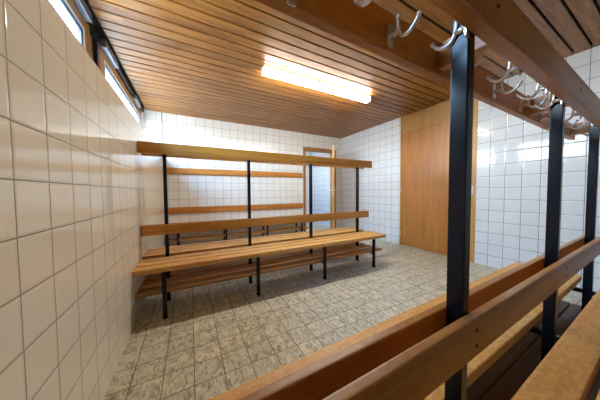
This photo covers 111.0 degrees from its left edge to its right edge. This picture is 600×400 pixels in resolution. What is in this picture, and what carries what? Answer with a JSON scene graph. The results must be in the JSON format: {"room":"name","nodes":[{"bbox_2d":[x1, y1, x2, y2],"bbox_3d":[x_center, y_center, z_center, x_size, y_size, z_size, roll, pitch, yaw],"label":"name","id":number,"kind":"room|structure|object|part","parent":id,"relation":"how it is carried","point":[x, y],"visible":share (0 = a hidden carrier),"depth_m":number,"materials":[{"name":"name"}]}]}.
{"room":"changing room","nodes":[
{"label":"changing room","id":0,"kind":"room"},
{"bbox_2d":[0,0,164,399],"bbox_3d":[-0.782,0.180,0.208,0.400,1.655,7.491,-2,2,-28],"label":"wall","id":1,"kind":"structure","parent":0,"point":[77,192],"depth_m":0.73,"materials":[{"name":"beige tile"}]},
{"bbox_2d":[76,22,141,112],"bbox_3d":[-0.916,-1.116,0.093,0.120,0.945,7.491,-2,2,-28],"label":"wall","id":2,"kind":"structure","parent":0,"point":[94,33],"depth_m":1.75,"materials":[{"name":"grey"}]},
{"bbox_2d":[57,0,93,56],"bbox_3d":[-1.243,-1.038,0.856,0.074,0.739,1.840,-2,2,-28],"label":"window","id":3,"kind":"structure","parent":2,"relation":"in","point":[78,11],"depth_m":1.50,"materials":[{"name":"brown wood"}]},
{"bbox_3d":[-1.262,-1.001,0.848,0.020,0.521,1.606,-2,2,-28],"label":"sash","id":4,"kind":"part","parent":3,"relation":"part of","materials":[{"name":"blue"}]},
{"bbox_3d":[-1.263,-1.014,0.847,0.030,0.690,1.840,-2,2,-28],"label":"frame","id":5,"kind":"part","parent":3,"relation":"part of","materials":[{"name":"brown wood"}]},
{"bbox_2d":[92,38,99,68],"bbox_3d":[-1.774,-1.045,1.807,0.030,0.690,0.047,-2,2,-28],"label":"trim","id":6,"kind":"structure","parent":2,"relation":"attached to","point":[96,56],"depth_m":1.78,"materials":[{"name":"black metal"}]},
{"bbox_2d":[99,39,143,126],"bbox_3d":[-2.189,-1.097,2.632,0.074,0.739,1.795,-2,2,-28],"label":"window","id":7,"kind":"structure","parent":2,"relation":"in","point":[108,61],"depth_m":2.23,"materials":[{"name":"brown wood"}]},
{"bbox_3d":[-2.207,-1.060,2.623,0.020,0.521,1.561,-2,2,-28],"label":"sash","id":8,"kind":"part","parent":7,"relation":"part of","materials":[{"name":"blue"}]},
{"bbox_3d":[-2.181,-1.445,2.625,0.030,0.040,1.755,-2,2,-28],"label":"opener rail","id":9,"kind":"part","parent":7,"relation":"part of","materials":[{"name":"black metal"}]},
{"bbox_2d":[131,107,340,245],"bbox_3d":[-0.804,-0.452,4.489,4.451,2.600,0.120,-2,2,-28],"label":"wall","id":10,"kind":"structure","parent":0,"point":[184,190],"depth_m":4.09,"materials":[{"name":"white tile"}]},
{"bbox_2d":[167,167,302,177],"bbox_3d":[-1.145,-0.545,4.217,2.727,0.112,0.032,-2,2,-28],"label":"wall rail","id":11,"kind":"object","parent":10,"relation":"attached to","point":[170,170],"visible":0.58,"depth_m":4.06,"materials":[{"name":"orange wood"}]},
{"bbox_2d":[168,203,302,213],"bbox_3d":[-1.140,0.159,4.243,2.727,0.112,0.032,-2,2,-28],"label":"wall rail","id":12,"kind":"object","parent":10,"relation":"attached to","point":[175,210],"visible":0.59,"depth_m":4.09,"materials":[{"name":"orange wood"}]},
{"bbox_2d":[303,145,336,231],"bbox_3d":[0.644,-0.219,4.862,0.965,2.085,0.865,-2,2,-28],"label":"door frame","id":13,"kind":"structure","parent":10,"relation":"in","point":[332,152],"depth_m":4.91,"materials":[{"name":"brown wood"}]},
{"bbox_2d":[305,151,311,223],"bbox_3d":[-0.593,-0.519,6.241,2.431,2.600,0.100,-2,2,-28],"label":"wall","id":14,"kind":"structure","parent":0,"point":[307,153],"depth_m":6.63,"materials":[{"name":"white tile"}]},
{"bbox_2d":[84,0,599,138],"bbox_3d":[1.005,-1.470,1.076,4.371,0.060,7.641,-2,2,-28],"label":"ceiling","id":15,"kind":"structure","parent":0,"point":[205,59],"depth_m":2.16,"materials":[{"name":"brown wood"}]},
{"bbox_2d":[262,64,370,103],"bbox_3d":[0.296,-1.454,2.654,1.600,0.081,0.108,-2,2,-28],"label":"lamp","id":16,"kind":"object","parent":15,"relation":"attached to","point":[269,71],"visible":1,"depth_m":2.54,"materials":[{"name":"white plastic"}]},
{"bbox_2d":[104,223,581,399],"bbox_3d":[0.687,0.963,1.928,4.371,0.060,9.300,-2,2,-28],"label":"floor","id":17,"kind":"structure","parent":0,"point":[215,339],"depth_m":1.67,"materials":[{"name":"tile"}]},
{"bbox_2d":[169,223,308,245],"bbox_3d":[-1.060,0.649,4.105,2.725,0.431,0.320,-2,2,-28],"label":"bench","id":18,"kind":"object","parent":17,"relation":"on","point":[226,235],"visible":0.29,"depth_m":3.96,"materials":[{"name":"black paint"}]},
{"bbox_2d":[132,141,385,318],"bbox_3d":[-0.183,0.187,2.482,2.787,1.462,0.730,-2,2,-28],"label":"bench","id":19,"kind":"object","parent":17,"relation":"on","point":[167,269],"visible":1,"depth_m":2.18,"materials":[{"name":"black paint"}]},
{"bbox_3d":[-1.095,0.760,1.668,0.030,0.392,0.030,-2,2,-28],"label":"leg","id":20,"kind":"part","parent":19,"relation":"part of","materials":[{"name":"black paint"}]},
{"bbox_3d":[-1.244,0.225,1.924,0.030,1.445,0.036,-2,2,-28],"label":"post","id":21,"kind":"part","parent":19,"relation":"part of","materials":[{"name":"black metal"}]},
{"bbox_3d":[-0.217,0.240,2.498,2.734,0.092,0.021,-2,2,-28],"label":"backrest rail","id":22,"kind":"part","parent":19,"relation":"part of","materials":[{"name":"brown wood"}]},
{"bbox_3d":[-0.560,0.206,2.284,0.030,1.445,0.036,-2,2,-28],"label":"post","id":23,"kind":"part","parent":19,"relation":"part of","materials":[{"name":"black metal"}]},
{"bbox_3d":[-0.244,-0.497,2.564,2.786,0.100,0.026,-2,2,-28],"label":"hook rail","id":24,"kind":"part","parent":19,"relation":"part of","materials":[{"name":"brown wood"}]},
{"bbox_3d":[-0.171,-0.492,2.426,2.786,0.100,0.032,-2,2,-28],"label":"hook rail","id":25,"kind":"part","parent":19,"relation":"part of","materials":[{"name":"brown wood"}]},
{"bbox_3d":[-0.189,0.242,2.447,2.734,0.092,0.021,-2,2,-28],"label":"backrest rail","id":26,"kind":"part","parent":19,"relation":"part of","materials":[{"name":"brown wood"}]},
{"bbox_3d":[-0.411,0.741,2.027,0.030,0.392,0.030,-2,2,-28],"label":"leg","id":27,"kind":"part","parent":19,"relation":"part of","materials":[{"name":"black paint"}]},
{"bbox_3d":[0.139,0.187,2.651,0.030,1.445,0.036,-2,2,-28],"label":"post","id":28,"kind":"part","parent":19,"relation":"part of","materials":[{"name":"black metal"}]},
{"bbox_3d":[0.288,0.722,2.394,0.030,0.392,0.030,-2,2,-28],"label":"leg","id":29,"kind":"part","parent":19,"relation":"part of","materials":[{"name":"black paint"}]},
{"bbox_3d":[0.838,0.168,3.018,0.030,1.445,0.036,-2,2,-28],"label":"post","id":30,"kind":"part","parent":19,"relation":"part of","materials":[{"name":"black metal"}]},
{"bbox_3d":[0.988,0.703,2.762,0.030,0.392,0.030,-2,2,-28],"label":"leg","id":31,"kind":"part","parent":19,"relation":"part of","materials":[{"name":"black paint"}]},
{"bbox_2d":[208,0,599,399],"bbox_3d":[0.765,0.246,0.713,2.797,1.462,0.730,-2,2,-29],"label":"bench","id":32,"kind":"object","parent":17,"relation":"on","point":[507,333],"visible":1,"depth_m":0.56,"materials":[{"name":"black paint"}]},
{"bbox_3d":[0.731,0.305,0.729,2.744,0.092,0.021,-2,2,-29],"label":"backrest rail","id":33,"kind":"part","parent":32,"relation":"part of","materials":[{"name":"orange wood"}]},
{"bbox_3d":[0.702,-0.438,0.794,2.796,0.100,0.026,-2,2,-29],"label":"hook rail","id":34,"kind":"part","parent":32,"relation":"part of","materials":[{"name":"orange wood"}]},
{"bbox_3d":[0.386,0.265,0.507,0.030,1.445,0.036,-2,2,-29],"label":"post","id":35,"kind":"part","parent":32,"relation":"part of","materials":[{"name":"black metal"}]},
{"bbox_3d":[0.759,0.306,0.678,2.744,0.092,0.021,-2,2,-29],"label":"backrest rail","id":36,"kind":"part","parent":32,"relation":"part of","materials":[{"name":"orange wood"}]},
{"bbox_3d":[0.777,-0.433,0.657,2.796,0.100,0.032,-2,2,-29],"label":"hook rail","id":37,"kind":"part","parent":32,"relation":"part of","materials":[{"name":"orange wood"}]},
{"bbox_3d":[1.080,0.246,0.884,0.030,1.445,0.036,-2,2,-29],"label":"post","id":38,"kind":"part","parent":32,"relation":"part of","materials":[{"name":"black metal"}]},
{"bbox_3d":[1.774,0.226,1.262,0.030,1.445,0.036,-2,2,-29],"label":"post","id":39,"kind":"part","parent":32,"relation":"part of","materials":[{"name":"black metal"}]},
{"bbox_2d":[312,44,599,291],"bbox_3d":[2.530,-0.416,2.835,0.120,2.600,9.050,-2,2,-28],"label":"wall","id":40,"kind":"structure","parent":0,"point":[512,152],"depth_m":2.63,"materials":[{"name":"white tile"}]},
{"bbox_2d":[399,98,477,261],"bbox_3d":[2.168,-0.333,3.382,0.120,2.400,1.180,-2,2,-28],"label":"door","id":41,"kind":"structure","parent":40,"relation":"in","point":[424,133],"depth_m":3.44,"materials":[{"name":"brown wood"}]},
{"bbox_3d":[2.178,-1.381,3.367,0.045,0.306,1.089,-2,2,-28],"label":"panel","id":42,"kind":"part","parent":41,"relation":"part of","materials":[{"name":"brown wood"}]}
]}

